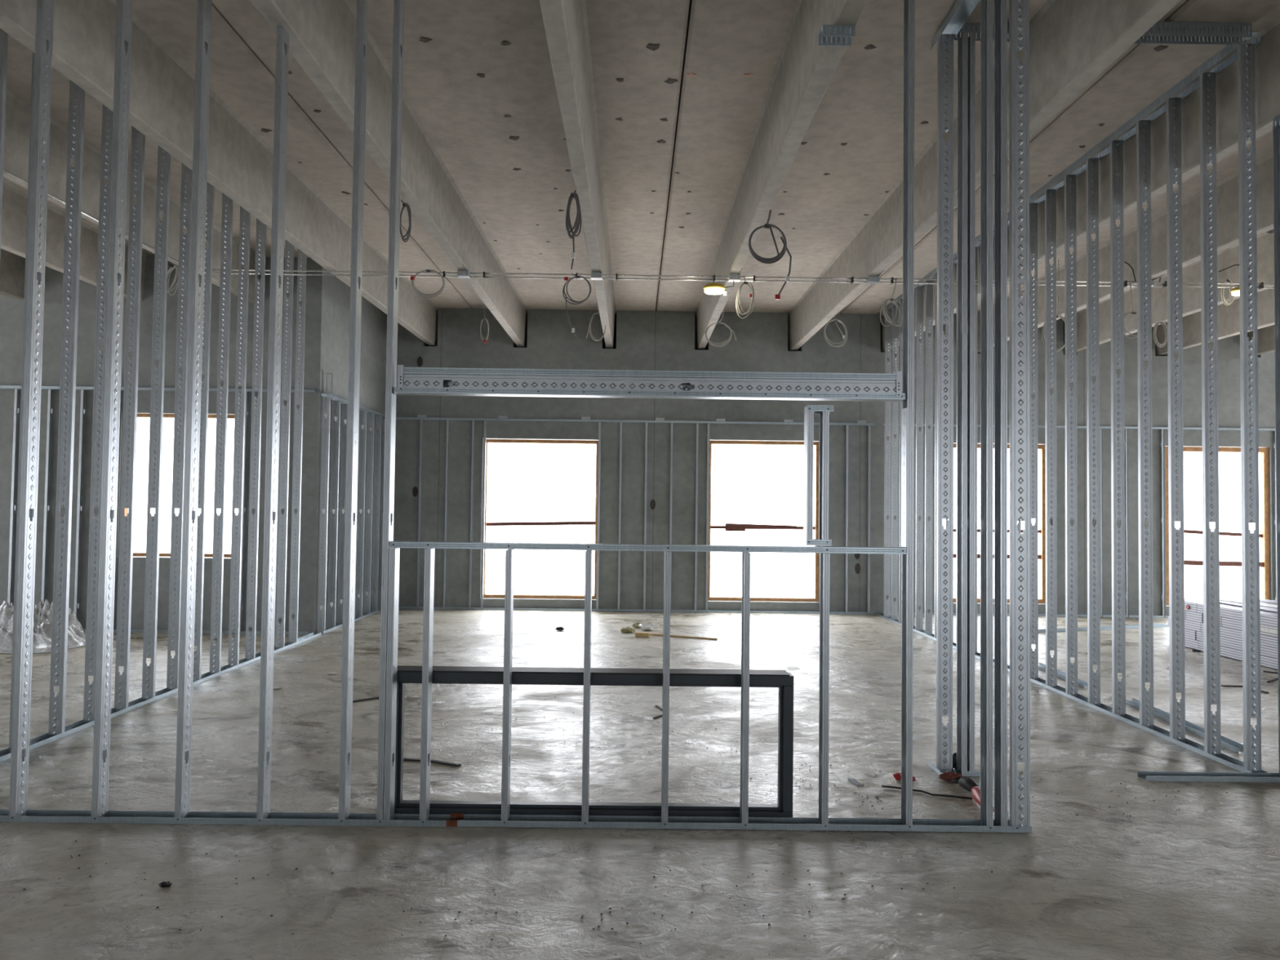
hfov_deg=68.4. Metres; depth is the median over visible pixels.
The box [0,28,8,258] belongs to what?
stud
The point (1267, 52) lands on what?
concrete beam
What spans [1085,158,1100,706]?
stud
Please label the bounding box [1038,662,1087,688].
floor track
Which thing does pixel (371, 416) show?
stud
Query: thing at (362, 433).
stud
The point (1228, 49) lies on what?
track
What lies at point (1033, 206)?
stud
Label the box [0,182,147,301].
concrete beam
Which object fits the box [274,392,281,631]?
stud
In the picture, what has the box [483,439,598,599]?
window
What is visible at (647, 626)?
plastic bag
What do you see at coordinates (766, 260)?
cable coil
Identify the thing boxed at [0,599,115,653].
plastic sheeting
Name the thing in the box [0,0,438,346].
concrete beam
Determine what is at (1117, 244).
stud
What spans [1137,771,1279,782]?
floor track
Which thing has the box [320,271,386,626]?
wall
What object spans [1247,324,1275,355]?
concrete beam
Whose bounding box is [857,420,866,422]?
bracket
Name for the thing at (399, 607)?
floor track
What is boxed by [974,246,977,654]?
stud
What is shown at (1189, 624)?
bundle
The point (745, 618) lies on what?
stud
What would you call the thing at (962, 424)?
stud
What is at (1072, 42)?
concrete beam
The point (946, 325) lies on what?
stud
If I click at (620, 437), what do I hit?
stud
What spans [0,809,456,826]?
floor track
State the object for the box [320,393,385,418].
track
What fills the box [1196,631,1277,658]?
bundle
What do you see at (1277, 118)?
track
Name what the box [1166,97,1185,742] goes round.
stud
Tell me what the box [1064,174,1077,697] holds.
stud
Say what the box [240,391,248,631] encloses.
stud
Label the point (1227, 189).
concrete beam
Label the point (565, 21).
concrete beam
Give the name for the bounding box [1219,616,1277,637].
bundle
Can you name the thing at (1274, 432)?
stud
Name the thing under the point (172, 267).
cable coil
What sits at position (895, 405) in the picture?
stud
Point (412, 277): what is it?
cable coil
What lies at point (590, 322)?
cable coil
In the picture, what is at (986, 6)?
stud
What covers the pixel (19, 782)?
stud
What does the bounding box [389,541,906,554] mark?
track
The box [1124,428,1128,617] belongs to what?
stud
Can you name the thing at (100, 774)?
stud
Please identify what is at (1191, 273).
concrete beam
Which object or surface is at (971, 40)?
stud
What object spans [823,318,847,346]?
cable coil
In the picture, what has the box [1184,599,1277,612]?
bundle
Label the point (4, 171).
conduit
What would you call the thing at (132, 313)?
stud
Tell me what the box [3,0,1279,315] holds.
ceiling
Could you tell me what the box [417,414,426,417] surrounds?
bracket
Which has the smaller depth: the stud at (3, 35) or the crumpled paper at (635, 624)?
the stud at (3, 35)
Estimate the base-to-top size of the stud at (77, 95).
4.685 m
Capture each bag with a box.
[638,622,657,630]
[937,772,962,782]
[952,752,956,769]
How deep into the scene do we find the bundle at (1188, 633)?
11.48 m
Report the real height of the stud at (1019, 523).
4.683 m
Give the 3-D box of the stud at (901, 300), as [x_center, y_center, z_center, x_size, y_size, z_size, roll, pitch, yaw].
[3.818,-0.278,13.687,0.092,4.738,0.032,1,-2,0]
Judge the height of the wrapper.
0.043 m
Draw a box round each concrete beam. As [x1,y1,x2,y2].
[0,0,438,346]
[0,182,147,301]
[0,248,25,299]
[3,89,260,302]
[249,0,527,347]
[539,0,616,348]
[695,0,867,350]
[787,0,1180,351]
[880,16,1279,352]
[977,152,1273,353]
[1063,231,1274,355]
[1155,286,1274,355]
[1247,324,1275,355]
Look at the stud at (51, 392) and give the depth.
11.81 m
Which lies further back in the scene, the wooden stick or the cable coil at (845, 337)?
the cable coil at (845, 337)
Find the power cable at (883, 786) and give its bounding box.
[881,785,972,799]
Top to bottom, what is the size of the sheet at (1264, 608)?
0.010 m
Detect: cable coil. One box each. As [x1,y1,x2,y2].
[166,264,178,295]
[400,200,411,242]
[410,269,444,297]
[480,303,488,342]
[562,273,591,337]
[565,190,582,269]
[586,302,605,341]
[705,315,736,346]
[735,275,754,318]
[748,209,791,299]
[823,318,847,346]
[880,278,902,326]
[1041,259,1065,351]
[1124,281,1137,338]
[1153,322,1167,347]
[1220,248,1235,305]
[1266,229,1273,233]
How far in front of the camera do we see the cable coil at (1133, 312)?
10.19 m
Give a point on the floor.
(1200, 880)
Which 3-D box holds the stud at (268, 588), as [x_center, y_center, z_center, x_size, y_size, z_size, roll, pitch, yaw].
[-1.884,-0.307,4.838,0.032,4.077,0.092,1,-2,0]
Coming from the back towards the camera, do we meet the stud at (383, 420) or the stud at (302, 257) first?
the stud at (383, 420)
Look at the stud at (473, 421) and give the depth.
14.97 m
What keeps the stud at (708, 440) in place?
on the floor track at (399, 607)
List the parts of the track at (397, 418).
clip bracket, clip bracket, clip bracket, clip bracket, clip bracket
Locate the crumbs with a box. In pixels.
[22,687,1274,954]
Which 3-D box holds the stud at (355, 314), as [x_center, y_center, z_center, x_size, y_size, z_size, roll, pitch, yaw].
[-1.471,-0.595,4.849,0.032,4.662,0.092,1,-2,0]
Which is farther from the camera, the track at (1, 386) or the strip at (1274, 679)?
the track at (1, 386)
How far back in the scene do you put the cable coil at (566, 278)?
10.02 m
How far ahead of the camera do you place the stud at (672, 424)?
14.99 m
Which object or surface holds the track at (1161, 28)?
attached to the ceiling
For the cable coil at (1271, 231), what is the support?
hanging from the ceiling
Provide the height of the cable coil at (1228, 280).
0.797 m
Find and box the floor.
[0,608,1279,959]
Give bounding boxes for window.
[123,413,234,557]
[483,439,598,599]
[707,440,819,602]
[953,443,1045,604]
[1164,446,1270,605]
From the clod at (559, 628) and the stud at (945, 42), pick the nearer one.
the stud at (945, 42)
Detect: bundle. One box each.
[1168,616,1200,631]
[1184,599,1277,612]
[1184,609,1203,622]
[1184,628,1196,639]
[1184,637,1198,649]
[1196,603,1277,626]
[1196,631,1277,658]
[1198,640,1277,669]
[1200,622,1277,648]
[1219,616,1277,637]
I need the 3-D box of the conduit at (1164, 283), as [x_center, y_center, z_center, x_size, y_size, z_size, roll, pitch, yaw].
[2.012,-2.165,10.189,13.798,0.063,0.062,1,-2,0]
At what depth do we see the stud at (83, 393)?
11.81 m
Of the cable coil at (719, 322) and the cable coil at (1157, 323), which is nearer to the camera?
the cable coil at (1157, 323)
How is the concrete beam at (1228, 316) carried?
attached to the ceiling
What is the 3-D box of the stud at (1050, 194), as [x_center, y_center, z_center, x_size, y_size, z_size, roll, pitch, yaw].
[3.846,-0.404,8.812,0.092,4.672,0.032,1,-2,0]
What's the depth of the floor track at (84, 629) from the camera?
11.75 m
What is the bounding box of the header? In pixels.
[393,364,905,401]
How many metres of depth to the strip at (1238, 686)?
8.93 m
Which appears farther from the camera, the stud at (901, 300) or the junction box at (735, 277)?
the stud at (901, 300)
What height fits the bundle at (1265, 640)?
0.112 m
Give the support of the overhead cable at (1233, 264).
on the conduit at (1164, 283)
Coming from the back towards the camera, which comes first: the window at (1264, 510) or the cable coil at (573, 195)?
the window at (1264, 510)
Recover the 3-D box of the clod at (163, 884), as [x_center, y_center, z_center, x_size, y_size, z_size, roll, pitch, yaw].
[-1.989,1.693,3.944,0.058,0.020,0.040,1,-2,0]
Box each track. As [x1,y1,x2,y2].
[0,385,315,392]
[0,632,321,761]
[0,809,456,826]
[82,628,310,634]
[315,608,381,633]
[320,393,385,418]
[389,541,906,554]
[395,415,875,425]
[398,606,874,614]
[446,813,1031,832]
[818,24,855,45]
[875,613,1267,773]
[876,31,1260,316]
[881,612,1168,617]
[882,423,1275,431]
[927,760,955,774]
[930,0,980,50]
[954,22,1008,41]
[955,766,980,776]
[1038,623,1168,632]
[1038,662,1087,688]
[1125,697,1243,753]
[1133,21,1252,44]
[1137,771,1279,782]
[1272,114,1279,128]
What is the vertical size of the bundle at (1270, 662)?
0.112 m
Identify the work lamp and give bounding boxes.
[703,280,733,295]
[1227,284,1239,296]
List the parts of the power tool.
handle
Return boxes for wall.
[0,255,327,634]
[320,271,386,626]
[393,308,1275,615]
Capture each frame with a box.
[394,665,793,817]
[803,404,833,546]
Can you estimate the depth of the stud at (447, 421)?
14.96 m
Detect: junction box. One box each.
[457,264,470,278]
[591,266,602,279]
[728,268,742,282]
[866,270,884,284]
[1151,274,1165,286]
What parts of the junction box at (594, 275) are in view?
plate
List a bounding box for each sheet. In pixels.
[1219,600,1277,612]
[1220,600,1277,608]
[1259,599,1277,604]
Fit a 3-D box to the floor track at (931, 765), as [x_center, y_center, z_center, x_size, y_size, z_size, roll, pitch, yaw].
[1.884,1.799,5.880,0.098,0.031,0.250,1,-2,0]
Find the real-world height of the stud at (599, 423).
3.000 m
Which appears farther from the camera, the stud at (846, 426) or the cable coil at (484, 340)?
the stud at (846, 426)
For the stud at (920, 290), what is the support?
on the floor track at (1236, 764)
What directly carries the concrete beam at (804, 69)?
attached to the ceiling
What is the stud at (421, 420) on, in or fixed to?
on the floor track at (399, 607)
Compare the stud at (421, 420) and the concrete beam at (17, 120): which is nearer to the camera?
the concrete beam at (17, 120)
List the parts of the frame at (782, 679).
rail, rail, rail, rail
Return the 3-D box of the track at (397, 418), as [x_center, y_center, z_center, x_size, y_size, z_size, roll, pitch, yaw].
[-0.099,-0.961,15.045,7.700,0.079,0.046,1,-2,0]
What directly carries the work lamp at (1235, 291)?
hanging from the conduit at (1164, 283)
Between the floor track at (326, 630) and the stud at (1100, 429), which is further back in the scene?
the stud at (1100, 429)
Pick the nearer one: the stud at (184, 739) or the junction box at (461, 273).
the stud at (184, 739)
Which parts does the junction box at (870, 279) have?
plate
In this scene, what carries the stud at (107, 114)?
on the floor track at (36, 742)
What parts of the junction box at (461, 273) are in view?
plate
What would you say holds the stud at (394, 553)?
on the floor track at (33, 815)
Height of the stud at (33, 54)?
4.680 m
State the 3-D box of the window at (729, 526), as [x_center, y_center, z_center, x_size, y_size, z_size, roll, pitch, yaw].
[1.973,0.657,15.123,1.791,2.566,0.110,1,-2,0]
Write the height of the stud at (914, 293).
4.732 m
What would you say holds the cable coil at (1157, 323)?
hanging from the concrete beam at (1191, 273)
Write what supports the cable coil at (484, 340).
hanging from the ceiling
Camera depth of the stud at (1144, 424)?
7.17 m
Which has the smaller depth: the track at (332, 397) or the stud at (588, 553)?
the stud at (588, 553)
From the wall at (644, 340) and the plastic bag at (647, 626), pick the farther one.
the wall at (644, 340)
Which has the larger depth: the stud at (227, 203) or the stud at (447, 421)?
the stud at (447, 421)
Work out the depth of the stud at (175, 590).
8.13 m
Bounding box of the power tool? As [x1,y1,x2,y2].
[951,776,994,811]
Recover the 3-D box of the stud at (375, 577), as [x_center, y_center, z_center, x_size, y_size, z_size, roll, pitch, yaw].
[-4.031,0.517,14.402,0.092,3.000,0.032,1,-2,0]
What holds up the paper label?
attached to the bundle at (1224, 622)
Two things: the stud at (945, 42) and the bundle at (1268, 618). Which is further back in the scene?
the bundle at (1268, 618)
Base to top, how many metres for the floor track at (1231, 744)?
0.031 m
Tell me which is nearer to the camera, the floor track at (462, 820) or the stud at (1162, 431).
the floor track at (462, 820)
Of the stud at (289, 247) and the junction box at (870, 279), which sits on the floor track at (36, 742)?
the stud at (289, 247)
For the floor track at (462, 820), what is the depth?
4.74 m
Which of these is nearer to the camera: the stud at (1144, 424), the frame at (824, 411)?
the frame at (824, 411)
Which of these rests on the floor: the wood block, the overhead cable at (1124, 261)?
the wood block
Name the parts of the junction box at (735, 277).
plate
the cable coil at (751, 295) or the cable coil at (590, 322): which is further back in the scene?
the cable coil at (590, 322)
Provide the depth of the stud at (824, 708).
4.78 m
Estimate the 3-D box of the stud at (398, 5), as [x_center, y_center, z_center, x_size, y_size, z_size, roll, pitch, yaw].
[-1.280,-0.592,4.851,0.032,4.662,0.092,1,-2,0]
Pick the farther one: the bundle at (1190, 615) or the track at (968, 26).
the bundle at (1190, 615)
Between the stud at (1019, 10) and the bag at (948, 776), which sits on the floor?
the bag at (948, 776)
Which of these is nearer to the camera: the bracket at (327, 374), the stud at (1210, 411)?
the stud at (1210, 411)
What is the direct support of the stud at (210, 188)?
on the floor track at (36, 742)
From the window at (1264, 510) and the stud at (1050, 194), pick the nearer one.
the stud at (1050, 194)
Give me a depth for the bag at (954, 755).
5.91 m
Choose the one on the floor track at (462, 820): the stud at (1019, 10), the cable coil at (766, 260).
the stud at (1019, 10)
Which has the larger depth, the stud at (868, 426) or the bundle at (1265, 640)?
the stud at (868, 426)
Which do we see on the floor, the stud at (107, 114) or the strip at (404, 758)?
the strip at (404, 758)
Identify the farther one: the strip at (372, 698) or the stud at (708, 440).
the stud at (708, 440)
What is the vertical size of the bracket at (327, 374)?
0.270 m
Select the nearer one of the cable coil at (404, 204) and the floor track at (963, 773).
the floor track at (963, 773)
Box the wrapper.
[893,772,901,780]
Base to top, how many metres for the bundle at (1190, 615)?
0.112 m
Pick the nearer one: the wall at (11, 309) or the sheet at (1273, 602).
the sheet at (1273, 602)
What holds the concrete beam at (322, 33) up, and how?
attached to the ceiling
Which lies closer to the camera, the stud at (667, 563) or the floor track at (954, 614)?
the stud at (667, 563)
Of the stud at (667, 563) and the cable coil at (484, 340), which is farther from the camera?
the cable coil at (484, 340)
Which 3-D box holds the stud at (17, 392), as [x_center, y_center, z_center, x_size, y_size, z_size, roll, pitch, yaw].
[-7.862,0.369,11.816,0.032,3.030,0.066,1,-2,0]
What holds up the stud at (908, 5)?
on the floor track at (462, 820)
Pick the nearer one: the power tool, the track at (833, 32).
the track at (833, 32)
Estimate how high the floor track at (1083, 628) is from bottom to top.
0.031 m
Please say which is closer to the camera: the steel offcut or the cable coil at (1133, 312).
the steel offcut
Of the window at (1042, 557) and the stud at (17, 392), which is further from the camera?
the window at (1042, 557)
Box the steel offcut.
[848,777,863,786]
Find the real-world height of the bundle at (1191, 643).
0.112 m
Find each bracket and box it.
[325,373,333,394]
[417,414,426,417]
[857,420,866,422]
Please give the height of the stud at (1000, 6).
4.662 m
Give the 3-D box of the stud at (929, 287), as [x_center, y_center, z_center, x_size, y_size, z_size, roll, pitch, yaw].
[3.825,-0.310,12.468,0.092,4.721,0.032,1,-2,0]
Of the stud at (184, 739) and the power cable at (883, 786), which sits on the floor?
the power cable at (883, 786)
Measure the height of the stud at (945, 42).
4.638 m
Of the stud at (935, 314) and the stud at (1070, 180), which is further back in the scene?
the stud at (935, 314)
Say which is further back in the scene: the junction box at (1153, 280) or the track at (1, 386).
the track at (1, 386)
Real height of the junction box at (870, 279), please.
0.065 m
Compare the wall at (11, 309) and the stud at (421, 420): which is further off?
the stud at (421, 420)
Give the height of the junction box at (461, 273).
0.065 m
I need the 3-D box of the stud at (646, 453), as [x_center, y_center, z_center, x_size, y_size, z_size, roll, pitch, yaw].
[0.088,0.587,14.996,0.032,3.000,0.066,1,-2,0]
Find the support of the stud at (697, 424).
on the floor track at (399, 607)
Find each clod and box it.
[158,881,172,887]
[555,626,564,631]
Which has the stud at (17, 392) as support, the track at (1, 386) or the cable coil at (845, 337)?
the track at (1, 386)
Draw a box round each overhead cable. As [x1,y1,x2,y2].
[1124,261,1136,281]
[1218,264,1239,272]
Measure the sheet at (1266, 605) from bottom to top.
0.010 m
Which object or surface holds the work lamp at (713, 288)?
hanging from the conduit at (1164, 283)
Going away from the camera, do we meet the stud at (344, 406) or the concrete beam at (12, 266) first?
the concrete beam at (12, 266)
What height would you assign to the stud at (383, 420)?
3.000 m
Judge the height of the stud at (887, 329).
4.749 m
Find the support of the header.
attached to the stud at (398, 5)
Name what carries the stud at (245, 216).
on the floor track at (36, 742)
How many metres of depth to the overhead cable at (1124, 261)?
10.19 m
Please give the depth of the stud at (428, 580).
4.76 m
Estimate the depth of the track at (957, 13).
5.80 m
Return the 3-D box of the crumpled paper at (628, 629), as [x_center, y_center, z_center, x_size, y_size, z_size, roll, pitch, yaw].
[-0.160,1.964,12.350,0.177,0.074,0.165,0,-2,25]
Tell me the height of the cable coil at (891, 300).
0.520 m
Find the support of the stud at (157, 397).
on the floor track at (36, 742)
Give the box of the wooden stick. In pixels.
[648,633,717,639]
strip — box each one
[352,696,378,702]
[403,757,461,766]
[1221,684,1268,693]
[1266,678,1278,682]
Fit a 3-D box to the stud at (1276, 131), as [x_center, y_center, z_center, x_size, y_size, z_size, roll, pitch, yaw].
[3.976,-0.197,5.817,0.032,4.065,0.092,1,-2,0]
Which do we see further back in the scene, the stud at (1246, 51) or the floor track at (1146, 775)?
the stud at (1246, 51)
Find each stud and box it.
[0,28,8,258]
[7,388,20,606]
[8,0,53,816]
[8,52,38,752]
[41,389,53,603]
[48,80,84,737]
[74,389,86,622]
[83,104,113,724]
[91,0,132,817]
[114,125,145,711]
[141,145,170,701]
[166,162,192,691]
[174,0,212,817]
[192,181,214,682]
[208,192,233,675]
[227,205,250,667]
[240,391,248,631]
[244,217,266,661]
[256,25,288,818]
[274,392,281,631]
[275,240,294,649]
[288,248,306,644]
[316,396,330,633]
[327,400,340,629]
[337,0,368,819]
[337,404,347,625]
[355,410,366,618]
[363,413,374,615]
[371,415,382,612]
[376,0,404,819]
[377,418,385,609]
[383,547,399,819]
[416,419,422,607]
[419,548,435,820]
[443,420,449,607]
[468,420,475,609]
[480,420,486,608]
[501,549,514,820]
[581,550,592,821]
[595,422,600,608]
[617,422,622,608]
[643,422,647,611]
[661,551,671,822]
[669,422,673,609]
[694,423,698,612]
[705,423,709,610]
[739,551,750,823]
[818,553,830,824]
[844,425,848,612]
[866,425,871,613]
[884,310,891,617]
[890,304,898,621]
[898,298,902,623]
[901,0,915,825]
[901,407,911,546]
[913,293,915,628]
[915,286,924,631]
[924,280,933,635]
[934,272,937,638]
[936,34,953,773]
[945,324,953,644]
[955,257,957,646]
[956,29,967,771]
[967,30,975,771]
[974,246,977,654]
[980,0,993,826]
[994,0,1007,826]
[1008,0,1030,826]
[1017,284,1021,533]
[1029,202,1038,680]
[1044,189,1057,688]
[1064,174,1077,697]
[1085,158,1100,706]
[1099,428,1102,614]
[1110,140,1125,717]
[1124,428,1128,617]
[1136,120,1154,728]
[1160,429,1164,615]
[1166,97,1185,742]
[1199,71,1221,757]
[1237,43,1261,773]
[1272,124,1279,777]
[1273,431,1277,599]
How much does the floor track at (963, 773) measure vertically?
0.031 m
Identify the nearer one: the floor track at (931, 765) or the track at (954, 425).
the floor track at (931, 765)
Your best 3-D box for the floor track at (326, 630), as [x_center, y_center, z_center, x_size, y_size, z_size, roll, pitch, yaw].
[-4.044,1.969,13.350,0.098,0.031,3.000,1,-2,0]
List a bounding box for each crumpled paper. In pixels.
[620,626,635,632]
[632,622,642,627]
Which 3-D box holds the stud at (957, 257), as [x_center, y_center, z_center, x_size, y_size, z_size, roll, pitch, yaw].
[3.832,-0.341,11.249,0.092,4.705,0.032,1,-2,0]
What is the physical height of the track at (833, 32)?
0.058 m
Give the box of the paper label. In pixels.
[1260,625,1277,635]
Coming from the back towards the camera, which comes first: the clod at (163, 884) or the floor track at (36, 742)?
the floor track at (36, 742)
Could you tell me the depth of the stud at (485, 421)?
14.97 m
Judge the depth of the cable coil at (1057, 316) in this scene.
11.60 m
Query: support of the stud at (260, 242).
on the floor track at (36, 742)
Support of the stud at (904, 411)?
on the track at (412, 544)
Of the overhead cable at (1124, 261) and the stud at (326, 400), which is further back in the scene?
the stud at (326, 400)
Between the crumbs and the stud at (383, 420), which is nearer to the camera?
the crumbs
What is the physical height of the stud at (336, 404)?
3.000 m
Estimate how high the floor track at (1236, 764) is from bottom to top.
0.031 m
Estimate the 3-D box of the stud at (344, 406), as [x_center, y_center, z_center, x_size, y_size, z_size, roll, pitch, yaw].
[-4.022,0.464,12.777,0.092,3.000,0.032,1,-2,0]
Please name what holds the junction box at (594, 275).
attached to the concrete beam at (565, 21)
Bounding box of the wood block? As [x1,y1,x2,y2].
[635,631,648,637]
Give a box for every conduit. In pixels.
[3,169,178,262]
[212,268,1274,289]
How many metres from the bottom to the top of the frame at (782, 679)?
0.757 m
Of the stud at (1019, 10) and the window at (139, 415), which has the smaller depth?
the stud at (1019, 10)
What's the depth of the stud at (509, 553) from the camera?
4.76 m

